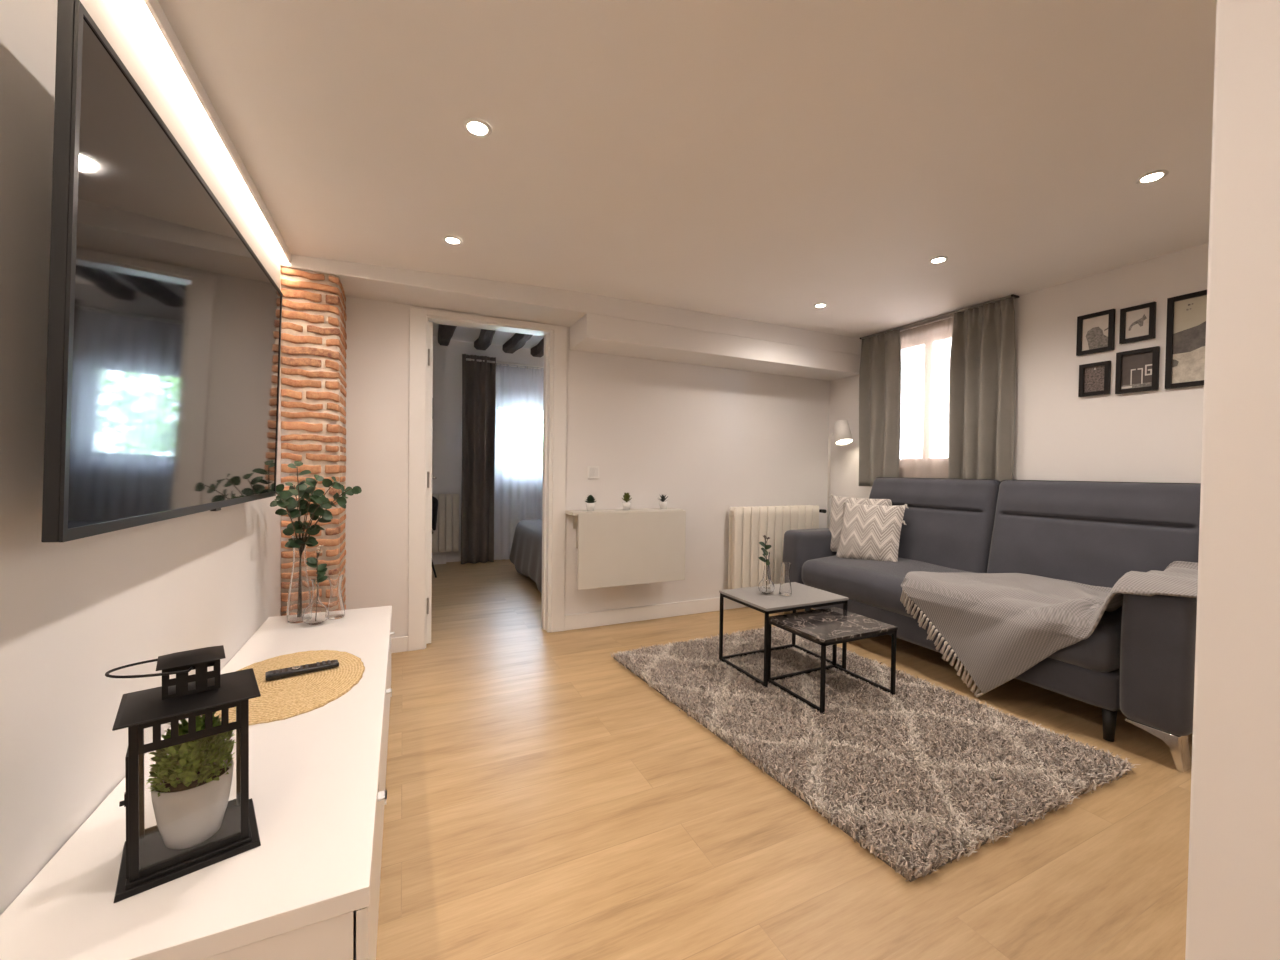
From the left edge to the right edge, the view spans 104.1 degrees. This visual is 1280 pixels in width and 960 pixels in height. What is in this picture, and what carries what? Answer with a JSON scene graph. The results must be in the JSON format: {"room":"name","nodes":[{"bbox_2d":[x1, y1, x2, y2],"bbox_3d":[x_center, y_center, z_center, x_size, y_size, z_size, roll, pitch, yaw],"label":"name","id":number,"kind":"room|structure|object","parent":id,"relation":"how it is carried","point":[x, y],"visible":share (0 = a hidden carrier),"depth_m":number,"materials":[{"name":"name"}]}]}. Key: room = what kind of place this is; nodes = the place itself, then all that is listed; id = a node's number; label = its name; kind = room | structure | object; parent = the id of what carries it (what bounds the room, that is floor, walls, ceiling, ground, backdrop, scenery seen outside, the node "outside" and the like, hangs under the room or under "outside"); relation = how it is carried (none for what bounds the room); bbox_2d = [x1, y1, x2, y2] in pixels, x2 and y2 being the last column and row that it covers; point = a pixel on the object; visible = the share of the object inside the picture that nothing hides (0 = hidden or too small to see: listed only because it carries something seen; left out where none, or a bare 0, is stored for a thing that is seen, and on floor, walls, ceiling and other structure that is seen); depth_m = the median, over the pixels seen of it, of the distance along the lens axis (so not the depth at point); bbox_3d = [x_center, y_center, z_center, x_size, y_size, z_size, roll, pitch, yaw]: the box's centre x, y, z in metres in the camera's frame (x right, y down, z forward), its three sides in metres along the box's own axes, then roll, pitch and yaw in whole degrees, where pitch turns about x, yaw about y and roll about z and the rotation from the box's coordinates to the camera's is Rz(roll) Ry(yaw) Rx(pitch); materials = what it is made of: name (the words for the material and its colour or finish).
{"room":"living room","nodes":[
{"label":"living room","id":0,"kind":"room"},
{"bbox_2d":[0,0,280,914],"bbox_3d":[-0.794,-0.138,0.181,0.200,2.450,5.814,0,1,-25],"label":"wall","id":1,"kind":"structure","parent":0,"point":[73,612],"depth_m":0.89,"materials":[{"name":"paint"}]},
{"bbox_2d":[41,0,281,542],"bbox_3d":[-1.161,-0.316,1.321,0.112,0.796,1.355,0,1,-25],"label":"television","id":2,"kind":"object","parent":1,"relation":"attached to","point":[164,337],"visible":1,"depth_m":0.92,"materials":[{"name":"black"}]},
{"bbox_2d":[143,0,290,261],"bbox_3d":[-0.598,-1.026,0.101,0.010,0.048,5.139,0,1,-25],"label":"trim","id":3,"kind":"structure","parent":1,"relation":"attached to","point":[153,6],"depth_m":1.39,"materials":[{"name":"paint"}]},
{"bbox_2d":[281,267,346,615],"bbox_3d":[-1.712,-0.004,2.637,0.251,2.070,0.356,0,1,-25],"label":"brick pillar","id":4,"kind":"structure","parent":0,"point":[313,326],"depth_m":2.49,"materials":[{"name":"orange brick"}]},
{"bbox_2d":[432,336,543,561],"bbox_3d":[-1.272,-0.406,6.373,3.669,2.750,0.300,0,1,-25],"label":"wall","id":5,"kind":"structure","parent":0,"point":[447,360],"depth_m":5.84,"materials":[{"name":"paint"}]},
{"bbox_2d":[432,555,445,563],"bbox_3d":[-2.560,0.916,5.620,0.705,0.100,0.014,0,1,-25],"label":"baseboard","id":6,"kind":"structure","parent":5,"relation":"attached to","point":[438,559],"depth_m":5.73,"materials":[{"name":"white wood"}]},
{"bbox_2d":[432,494,458,552],"bbox_3d":[-2.335,0.488,5.662,0.523,0.660,0.108,0,1,-25],"label":"radiator","id":7,"kind":"object","parent":5,"relation":"attached to","point":[445,538],"visible":0.56,"depth_m":5.67,"materials":[{"name":"metal"}]},
{"bbox_2d":[466,358,543,369],"bbox_3d":[-1.280,-1.361,6.050,1.630,0.052,0.108,0,1,-25],"label":"curtain rod","id":8,"kind":"object","parent":5,"relation":"attached to","point":[468,359],"visible":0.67,"depth_m":5.91,"materials":[{"name":"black metal"}]},
{"bbox_2d":[461,354,495,563],"bbox_3d":[-1.866,-0.235,5.754,0.374,2.385,0.091,0,1,-25],"label":"drape","id":9,"kind":"object","parent":8,"relation":"hanging from","point":[478,378],"visible":1,"depth_m":5.75,"materials":[{"name":"grey fabric"}]},
{"bbox_2d":[494,363,543,559],"bbox_3d":[-1.347,-0.222,6.076,0.908,2.350,0.032,0,1,-25],"label":"sheer curtain","id":10,"kind":"object","parent":8,"relation":"hanging from","point":[518,474],"visible":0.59,"depth_m":6.01,"materials":[{"name":"white fabric"}]},
{"bbox_2d":[433,324,543,348],"bbox_3d":[-0.735,-1.702,5.077,3.819,0.200,3.046,0,1,-25],"label":"ceiling","id":11,"kind":"structure","parent":0,"point":[465,334],"depth_m":5.65,"materials":[{"name":"paint"}]},
{"bbox_2d":[438,324,456,345],"bbox_3d":[-1.661,-1.564,4.497,0.202,0.137,2.784,0,1,-25],"label":"ceiling beam","id":12,"kind":"structure","parent":11,"relation":"attached to","point":[445,332],"depth_m":5.21,"materials":[{"name":"brown wood"}]},
{"bbox_2d":[474,329,494,349],"bbox_3d":[-1.304,-1.563,4.667,0.193,0.136,2.784,0,1,-25],"label":"ceiling beam","id":13,"kind":"structure","parent":11,"relation":"attached to","point":[484,341],"depth_m":5.46,"materials":[{"name":"brown wood"}]},
{"bbox_2d":[502,333,532,353],"bbox_3d":[-0.987,-1.562,4.818,0.198,0.136,2.784,0,1,-25],"label":"ceiling beam","id":14,"kind":"structure","parent":11,"relation":"attached to","point":[517,341],"depth_m":5.63,"materials":[{"name":"brown wood"}]},
{"bbox_2d":[530,338,543,356],"bbox_3d":[-0.678,-1.561,4.964,0.203,0.135,2.784,0,1,-25],"label":"ceiling beam","id":15,"kind":"structure","parent":11,"relation":"attached to","point":[538,350],"depth_m":6.00,"materials":[{"name":"brown wood"}]},
{"bbox_2d":[345,296,829,637],"bbox_3d":[-0.137,-0.193,3.644,3.959,2.450,0.120,0,1,-25],"label":"wall","id":16,"kind":"structure","parent":0,"point":[709,440],"depth_m":3.62,"materials":[{"name":"paint"}]},
{"bbox_2d":[426,322,436,643],"bbox_3d":[-1.431,0.014,3.428,0.090,1.988,0.770,0,1,-25],"label":"door","id":17,"kind":"structure","parent":16,"relation":"in","point":[430,324],"depth_m":3.08,"materials":[{"name":"wood"}]},
{"bbox_2d":[408,308,566,650],"bbox_3d":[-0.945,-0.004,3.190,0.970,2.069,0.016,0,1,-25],"label":"trim","id":18,"kind":"structure","parent":16,"relation":"attached to","point":[417,317],"depth_m":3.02,"materials":[{"name":"white wood"}]},
{"bbox_2d":[391,597,746,652],"bbox_3d":[-0.005,0.981,3.661,3.699,0.105,0.014,0,1,-25],"label":"baseboard","id":19,"kind":"structure","parent":16,"relation":"attached to","point":[632,614],"depth_m":3.64,"materials":[{"name":"white wood"}]},
{"bbox_2d":[280,252,861,354],"bbox_3d":[-0.023,-1.147,3.412,3.959,0.230,0.355,0,1,-25],"label":"ceiling beam","id":20,"kind":"structure","parent":16,"relation":"attached to","point":[523,302],"depth_m":2.98,"materials":[{"name":"paint"}]},
{"bbox_2d":[588,466,598,478],"bbox_3d":[-0.324,-0.055,3.485,0.085,0.089,0.012,0,1,-25],"label":"light switch","id":21,"kind":"object","parent":16,"relation":"attached to","point":[593,471],"visible":1,"depth_m":3.48,"materials":[{"name":"white plastic"}]},
{"bbox_2d":[565,508,685,589],"bbox_3d":[-0.094,0.464,3.505,0.842,0.507,0.195,0,1,-25],"label":"table","id":22,"kind":"object","parent":16,"relation":"attached to","point":[616,547],"visible":1,"depth_m":3.41,"materials":[{"name":"laminate"}]},
{"bbox_2d":[585,495,595,510],"bbox_3d":[-0.334,0.155,3.377,0.085,0.108,0.086,0,1,-25],"label":"succulent","id":23,"kind":"object","parent":22,"relation":"on","point":[590,504],"visible":1,"depth_m":3.36,"materials":[{"name":"white ceramic"}]},
{"bbox_2d":[586,503,594,510],"bbox_3d":[-0.336,0.182,3.377,0.062,0.055,0.062,0,1,-25],"label":"pot","id":24,"kind":"object","parent":23,"relation":"on","point":[590,506],"depth_m":3.35,"materials":[{"name":"white ceramic"}]},
{"bbox_2d":[565,508,682,515],"bbox_3d":[-0.100,0.221,3.508,0.832,0.022,0.175,0,1,-25],"label":"shelf","id":25,"kind":"object","parent":22,"relation":"attached to","point":[644,511],"depth_m":3.44,"materials":[{"name":"laminate"}]},
{"bbox_2d":[622,493,631,509],"bbox_3d":[-0.093,0.149,3.492,0.073,0.122,0.073,1,1,-3],"label":"succulent","id":26,"kind":"object","parent":22,"relation":"on","point":[626,505],"visible":0.99,"depth_m":3.47,"materials":[{"name":"white ceramic"}]},
{"bbox_2d":[622,502,630,509],"bbox_3d":[-0.093,0.182,3.493,0.062,0.055,0.062,0,1,-25],"label":"pot","id":27,"kind":"object","parent":26,"relation":"on","point":[626,505],"depth_m":3.47,"materials":[{"name":"white ceramic"}]},
{"bbox_2d":[657,495,669,508],"bbox_3d":[0.167,0.152,3.618,0.072,0.117,0.121,0,1,-25],"label":"succulent","id":28,"kind":"object","parent":22,"relation":"on","point":[662,503],"visible":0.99,"depth_m":3.60,"materials":[{"name":"white ceramic"}]},
{"bbox_2d":[659,501,666,508],"bbox_3d":[0.168,0.183,3.617,0.062,0.055,0.062,0,1,-25],"label":"pot","id":29,"kind":"object","parent":28,"relation":"on","point":[663,504],"depth_m":3.60,"materials":[{"name":"white ceramic"}]},
{"bbox_2d":[569,313,860,380],"bbox_3d":[0.679,-0.955,3.751,2.399,0.152,0.354,0,1,-25],"label":"ceiling beam","id":30,"kind":"structure","parent":16,"relation":"attached to","point":[594,333],"depth_m":3.52,"materials":[{"name":"paint"}]},
{"bbox_2d":[728,505,826,588],"bbox_3d":[1.134,0.557,4.130,0.947,0.685,0.142,0,1,-25],"label":"radiator","id":31,"kind":"object","parent":16,"relation":"attached to","point":[748,525],"visible":0.72,"depth_m":3.98,"materials":[{"name":"metal"}]},
{"bbox_2d":[158,0,1216,337],"bbox_3d":[1.089,-1.197,1.094,3.979,0.320,5.494,0,1,-25],"label":"ceiling","id":32,"kind":"structure","parent":0,"point":[766,161],"depth_m":1.61,"materials":[{"name":"paint"}]},
{"bbox_2d":[138,0,282,251],"bbox_3d":[-0.639,-1.048,0.135,0.030,0.005,5.037,0,1,-25],"label":"led strip","id":33,"kind":"object","parent":32,"relation":"attached to","point":[141,2],"visible":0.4,"depth_m":1.43,"materials":[{"name":"white plastic"}]},
{"bbox_2d":[443,236,462,244],"bbox_3d":[-0.867,-1.110,2.312,0.086,0.005,0.086,0,1,-25],"label":"recessed light","id":34,"kind":"object","parent":32,"relation":"in","point":[453,240],"visible":1,"depth_m":2.31,"materials":[{"name":"white"}]},
{"bbox_2d":[463,118,491,136],"bbox_3d":[-0.504,-1.091,1.547,0.086,0.005,0.086,0,1,-25],"label":"recessed light","id":35,"kind":"object","parent":32,"relation":"in","point":[476,127],"visible":1,"depth_m":1.54,"materials":[{"name":"white"}]},
{"bbox_2d":[814,303,826,307],"bbox_3d":[1.182,-1.142,3.266,0.086,0.005,0.086,0,1,-25],"label":"recessed light","id":36,"kind":"object","parent":32,"relation":"in","point":[819,305],"visible":1,"depth_m":3.26,"materials":[{"name":"white"}]},
{"bbox_2d":[929,256,947,263],"bbox_3d":[1.526,-1.125,2.552,0.086,0.005,0.086,0,1,-25],"label":"recessed light","id":37,"kind":"object","parent":32,"relation":"in","point":[940,259],"visible":1,"depth_m":2.55,"materials":[{"name":"white"}]},
{"bbox_2d":[860,294,1018,338],"bbox_3d":[2.055,-1.136,3.554,0.069,0.011,1.125,0,1,-25],"label":"rail","id":38,"kind":"object","parent":32,"relation":"attached to","point":[949,314],"visible":0.79,"depth_m":3.49,"materials":[{"name":"metal"}]},
{"bbox_2d":[859,329,900,486],"bbox_3d":[1.862,-0.540,3.884,0.081,1.185,0.338,0,1,-25],"label":"drape","id":39,"kind":"object","parent":38,"relation":"hanging from","point":[880,360],"visible":0.91,"depth_m":3.90,"materials":[{"name":"grey fabric"}]},
{"bbox_2d":[899,317,953,477],"bbox_3d":[2.067,-0.514,3.580,0.021,1.210,0.932,0,1,-25],"label":"sheer curtain","id":40,"kind":"object","parent":38,"relation":"hanging from","point":[908,387],"visible":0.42,"depth_m":3.60,"materials":[{"name":"white fabric"}]},
{"bbox_2d":[948,297,1015,480],"bbox_3d":[2.184,-0.513,3.195,0.093,1.205,0.361,0,1,-25],"label":"drape","id":41,"kind":"object","parent":38,"relation":"hanging from","point":[983,342],"visible":0.89,"depth_m":3.15,"materials":[{"name":"grey fabric"}]},
{"bbox_2d":[1135,170,1168,183],"bbox_3d":[1.872,-1.107,1.825,0.086,0.005,0.086,0,1,-25],"label":"recessed light","id":42,"kind":"object","parent":32,"relation":"in","point":[1153,176],"visible":1,"depth_m":1.82,"materials":[{"name":"white"}]},
{"bbox_2d":[376,559,1192,959],"bbox_3d":[0.461,1.110,2.516,4.600,0.100,8.900,0,1,-25],"label":"floor","id":43,"kind":"structure","parent":0,"point":[545,801],"depth_m":1.50,"materials":[{"name":"brown wood"}]},
{"bbox_2d":[0,606,394,959],"bbox_3d":[-1.038,0.845,1.517,0.507,0.430,1.807,0,1,-25],"label":"sideboard","id":44,"kind":"object","parent":43,"relation":"on","point":[310,890],"visible":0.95,"depth_m":0.85,"materials":[{"name":"white paint"}]},
{"bbox_2d":[105,645,260,902],"bbox_3d":[-0.790,0.473,0.870,0.194,0.342,0.158,0,1,-42],"label":"lantern","id":45,"kind":"object","parent":44,"relation":"on","point":[147,863],"visible":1,"depth_m":0.84,"materials":[{"name":"black metal"}]},
{"bbox_2d":[146,711,236,848],"bbox_3d":[-0.783,0.517,0.876,0.114,0.222,0.113,0,1,-25],"label":"potted plant","id":46,"kind":"object","parent":45,"relation":"on","point":[190,791],"visible":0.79,"depth_m":0.85,"materials":[{"name":"green plant"}]},
{"bbox_2d":[201,650,364,724],"bbox_3d":[-1.091,0.625,1.551,0.412,0.006,0.552,0,1,-25],"label":"placemat","id":47,"kind":"object","parent":44,"relation":"on","point":[288,697],"visible":0.71,"depth_m":1.51,"materials":[{"name":"beige wicker"}]},
{"bbox_2d":[265,660,338,680],"bbox_3d":[-1.085,0.609,1.609,0.196,0.022,0.044,0,1,-38],"label":"remote control","id":48,"kind":"object","parent":47,"relation":"on","point":[318,666],"visible":1,"depth_m":1.59,"materials":[{"name":"black plastic"}]},
{"bbox_2d":[287,534,310,622],"bbox_3d":[-1.481,0.425,2.169,0.091,0.372,0.091,0,1,-25],"label":"glass vase","id":49,"kind":"object","parent":44,"relation":"on","point":[299,595],"visible":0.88,"depth_m":2.14,"materials":[{"name":"clear glass"}]},
{"bbox_2d":[270,461,361,547],"bbox_3d":[-1.384,0.259,2.146,0.328,0.678,0.270,0,1,-25],"label":"eucalyptus branches","id":50,"kind":"object","parent":49,"relation":"in","point":[286,501],"visible":0.89,"depth_m":2.14,"materials":[{"name":"green plant"}]},
{"bbox_2d":[302,578,328,624],"bbox_3d":[-1.384,0.516,2.129,0.098,0.194,0.098,0,1,-25],"label":"glass vase","id":51,"kind":"object","parent":44,"relation":"on","point":[316,612],"visible":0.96,"depth_m":2.11,"materials":[{"name":"clear glass"}]},
{"bbox_2d":[306,545,327,590],"bbox_3d":[-1.368,0.440,2.116,0.080,0.326,0.043,0,1,-43],"label":"flower sprig","id":52,"kind":"object","parent":51,"relation":"in","point":[312,562],"visible":0.98,"depth_m":2.12,"materials":[{"name":"green plant"}]},
{"bbox_2d":[327,574,344,618],"bbox_3d":[-1.354,0.519,2.221,0.071,0.187,0.071,0,1,-25],"label":"glass vase","id":53,"kind":"object","parent":44,"relation":"on","point":[336,608],"visible":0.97,"depth_m":2.20,"materials":[{"name":"clear glass"}]},
{"bbox_2d":[432,496,437,577],"bbox_3d":[-2.358,0.569,5.122,0.526,0.823,0.490,0,1,-25],"label":"chair","id":54,"kind":"object","parent":43,"relation":"on","point":[434,499],"visible":0.19,"depth_m":5.18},
{"bbox_2d":[509,519,541,592],"bbox_3d":[-0.215,0.674,5.174,1.994,0.660,1.489,0,1,-25],"label":"bed","id":55,"kind":"object","parent":43,"relation":"on","point":[526,549],"visible":0.16,"depth_m":4.74,"materials":[{"name":"fabric"}]},
{"bbox_2d":[827,420,852,527],"bbox_3d":[1.605,0.273,4.157,0.219,1.543,0.280,0,1,-25],"label":"floor lamp","id":56,"kind":"object","parent":43,"relation":"on","point":[843,436],"visible":0.77,"depth_m":4.11,"materials":[{"name":"white metal"}]},
{"bbox_2d":[836,439,851,443],"bbox_3d":[1.676,-0.321,4.098,0.128,0.046,0.123,0,1,-25],"label":"diffuser","id":57,"kind":"object","parent":56,"relation":"attached to","point":[838,441],"depth_m":4.11,"materials":[{"name":"white plastic"}]},
{"bbox_2d":[611,627,1140,881],"bbox_3d":[0.839,1.047,2.390,1.432,0.039,1.963,0,1,-25],"label":"shaggy rug","id":58,"kind":"object","parent":43,"relation":"on","point":[923,776],"visible":0.92,"depth_m":1.96,"materials":[{"name":"grey carpet"}]},
{"bbox_2d":[719,582,848,686],"bbox_3d":[0.791,0.834,2.785,0.563,0.399,0.413,0,1,-25],"label":"table","id":59,"kind":"object","parent":58,"relation":"on","point":[802,596],"visible":0.89,"depth_m":2.71,"materials":[{"name":"white wood"}]},
{"bbox_2d":[758,562,774,593],"bbox_3d":[0.706,0.544,2.785,0.089,0.177,0.089,0,1,-25],"label":"glass vase","id":60,"kind":"object","parent":59,"relation":"on","point":[766,586],"visible":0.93,"depth_m":2.76,"materials":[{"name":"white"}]},
{"bbox_2d":[758,535,770,575],"bbox_3d":[0.689,0.463,2.757,0.069,0.320,0.082,1,1,11],"label":"flower sprig","id":61,"kind":"object","parent":60,"relation":"in","point":[765,552],"visible":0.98,"depth_m":2.74,"materials":[{"name":"green plant"}]},
{"bbox_2d":[763,552,770,579],"bbox_3d":[0.740,0.525,2.911,0.052,0.211,0.052,0,1,-25],"label":"glass vase","id":62,"kind":"object","parent":59,"relation":"on","point":[768,555],"visible":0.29,"depth_m":2.90,"materials":[{"name":"clear glass"}]},
{"bbox_2d":[779,562,791,595],"bbox_3d":[0.806,0.547,2.760,0.067,0.174,0.067,0,1,-25],"label":"glass vase","id":63,"kind":"object","parent":59,"relation":"on","point":[785,589],"visible":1,"depth_m":2.74,"materials":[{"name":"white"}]},
{"bbox_2d":[768,607,897,713],"bbox_3d":[0.947,0.874,2.492,0.483,0.334,0.388,0,1,-25],"label":"table","id":64,"kind":"object","parent":58,"relation":"on","point":[833,626],"visible":0.91,"depth_m":2.43,"materials":[{"name":"stone"}]},
{"bbox_2d":[782,477,1200,772],"bbox_3d":[1.879,0.532,2.982,0.783,1.075,2.200,0,1,-25],"label":"sofa","id":65,"kind":"object","parent":43,"relation":"on","point":[1138,661],"visible":0.6,"depth_m":2.55,"materials":[{"name":"grey fabric"}]},
{"bbox_2d":[829,494,891,551],"bbox_3d":[1.624,0.347,3.720,0.481,0.463,0.180,2,1,44],"label":"cushion","id":66,"kind":"object","parent":65,"relation":"on","point":[837,509],"visible":0.35,"depth_m":3.77,"materials":[{"name":"grey fabric"}]},
{"bbox_2d":[836,502,907,561],"bbox_3d":[1.625,0.381,3.532,0.195,0.443,0.479,0,1,-42],"label":"cushion","id":67,"kind":"object","parent":65,"relation":"on","point":[868,532],"visible":0.91,"depth_m":3.47,"materials":[{"name":"grey fabric"}]},
{"bbox_2d":[802,555,1121,671],"bbox_3d":[1.819,0.678,2.965,0.661,0.262,1.785,0,1,-25],"label":"seat cushion","id":68,"kind":"object","parent":65,"relation":"on","point":[872,586],"depth_m":3.03,"materials":[{"name":"grey fabric"}]},
{"bbox_2d":[900,561,1197,697],"bbox_3d":[1.981,0.711,2.425,0.584,0.730,1.251,0,1,-25],"label":"throw blanket","id":69,"kind":"object","parent":65,"relation":"on","point":[999,626],"visible":0.88,"depth_m":2.40,"materials":[{"name":"grey fabric"}]},
{"bbox_2d":[829,243,1208,522],"bbox_3d":[2.368,-0.231,3.334,0.300,2.600,8.800,0,1,-25],"label":"wall","id":70,"kind":"structure","parent":0,"point":[1060,435],"depth_m":2.76,"materials":[{"name":"paint"}]},
{"bbox_2d":[901,331,951,464],"bbox_3d":[2.170,-0.591,3.730,0.080,0.956,0.636,0,1,-25],"label":"window","id":71,"kind":"structure","parent":70,"relation":"in","point":[950,331],"depth_m":3.70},
{"bbox_2d":[1078,360,1110,396],"bbox_3d":[2.482,-0.550,2.724,0.020,0.177,0.133,0,1,-25],"label":"picture frame","id":72,"kind":"object","parent":70,"relation":"attached to","point":[1094,378],"visible":1,"depth_m":2.72,"materials":[{"name":"wood"}]},
{"bbox_2d":[1084,365,1104,391],"bbox_3d":[2.484,-0.550,2.725,0.001,0.135,0.091,0,1,-25],"label":"print","id":73,"kind":"object","parent":72,"relation":"attached to","point":[1094,375],"depth_m":2.73,"materials":[{"name":"paper"}]},
{"bbox_2d":[1076,309,1115,355],"bbox_3d":[2.484,-0.802,2.721,0.020,0.217,0.159,0,1,-25],"label":"picture frame","id":74,"kind":"object","parent":70,"relation":"attached to","point":[1095,331],"visible":1,"depth_m":2.72,"materials":[{"name":"wood"}]},
{"bbox_2d":[1082,314,1108,350],"bbox_3d":[2.486,-0.802,2.722,0.001,0.175,0.117,0,1,-25],"label":"print","id":75,"kind":"object","parent":74,"relation":"attached to","point":[1095,327],"depth_m":2.72,"materials":[{"name":"paper"}]},
{"bbox_2d":[1115,346,1159,393],"bbox_3d":[2.557,-0.561,2.567,0.020,0.217,0.163,0,1,-25],"label":"picture frame","id":76,"kind":"object","parent":70,"relation":"attached to","point":[1137,370],"visible":1,"depth_m":2.56,"materials":[{"name":"wood"}]},
{"bbox_2d":[1121,352,1152,388],"bbox_3d":[2.557,-0.561,2.567,0.005,0.175,0.121,0,1,-25],"label":"print","id":77,"kind":"object","parent":76,"relation":"attached to","point":[1136,367],"depth_m":2.57,"materials":[{"name":"paper"}]},
{"bbox_2d":[1119,302,1156,343],"bbox_3d":[2.558,-0.805,2.566,0.020,0.181,0.134,0,1,-25],"label":"picture frame","id":78,"kind":"object","parent":70,"relation":"attached to","point":[1137,323],"visible":1,"depth_m":2.56,"materials":[{"name":"wood"}]},
{"bbox_2d":[1125,307,1148,338],"bbox_3d":[2.560,-0.805,2.567,0.001,0.141,0.094,0,1,-25],"label":"print","id":79,"kind":"object","parent":78,"relation":"attached to","point":[1136,318],"depth_m":2.57,"materials":[{"name":"paper"}]},
{"bbox_2d":[1165,290,1206,388],"bbox_3d":[2.674,-0.669,2.320,0.020,0.445,0.325,0,1,-25],"label":"picture frame","id":80,"kind":"object","parent":70,"relation":"attached to","point":[1186,314],"visible":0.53,"depth_m":2.41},
{"bbox_2d":[1185,0,1279,959],"bbox_3d":[1.216,0.024,-0.509,0.140,2.200,2.437,0,1,-25],"label":"wall","id":81,"kind":"structure","parent":0,"point":[1233,893],"depth_m":0.54,"materials":[{"name":"paint"}]},
{"label":"outside","id":82,"kind":"structure","parent":0,"visible":0},
{"bbox_3d":[-7.064,3.802,17.167,26.000,0.200,23.100,0,1,-25],"label":"ground","id":83,"kind":"structure","parent":82,"visible":0},
{"bbox_2d":[905,340,950,458],"bbox_3d":[7.028,-0.433,6.650,0.400,11.000,10.000,0,1,-25],"label":"facade","id":84,"kind":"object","parent":83,"relation":"on","point":[944,340],"visible":0.02,"depth_m":9.58,"materials":[{"name":"white"}]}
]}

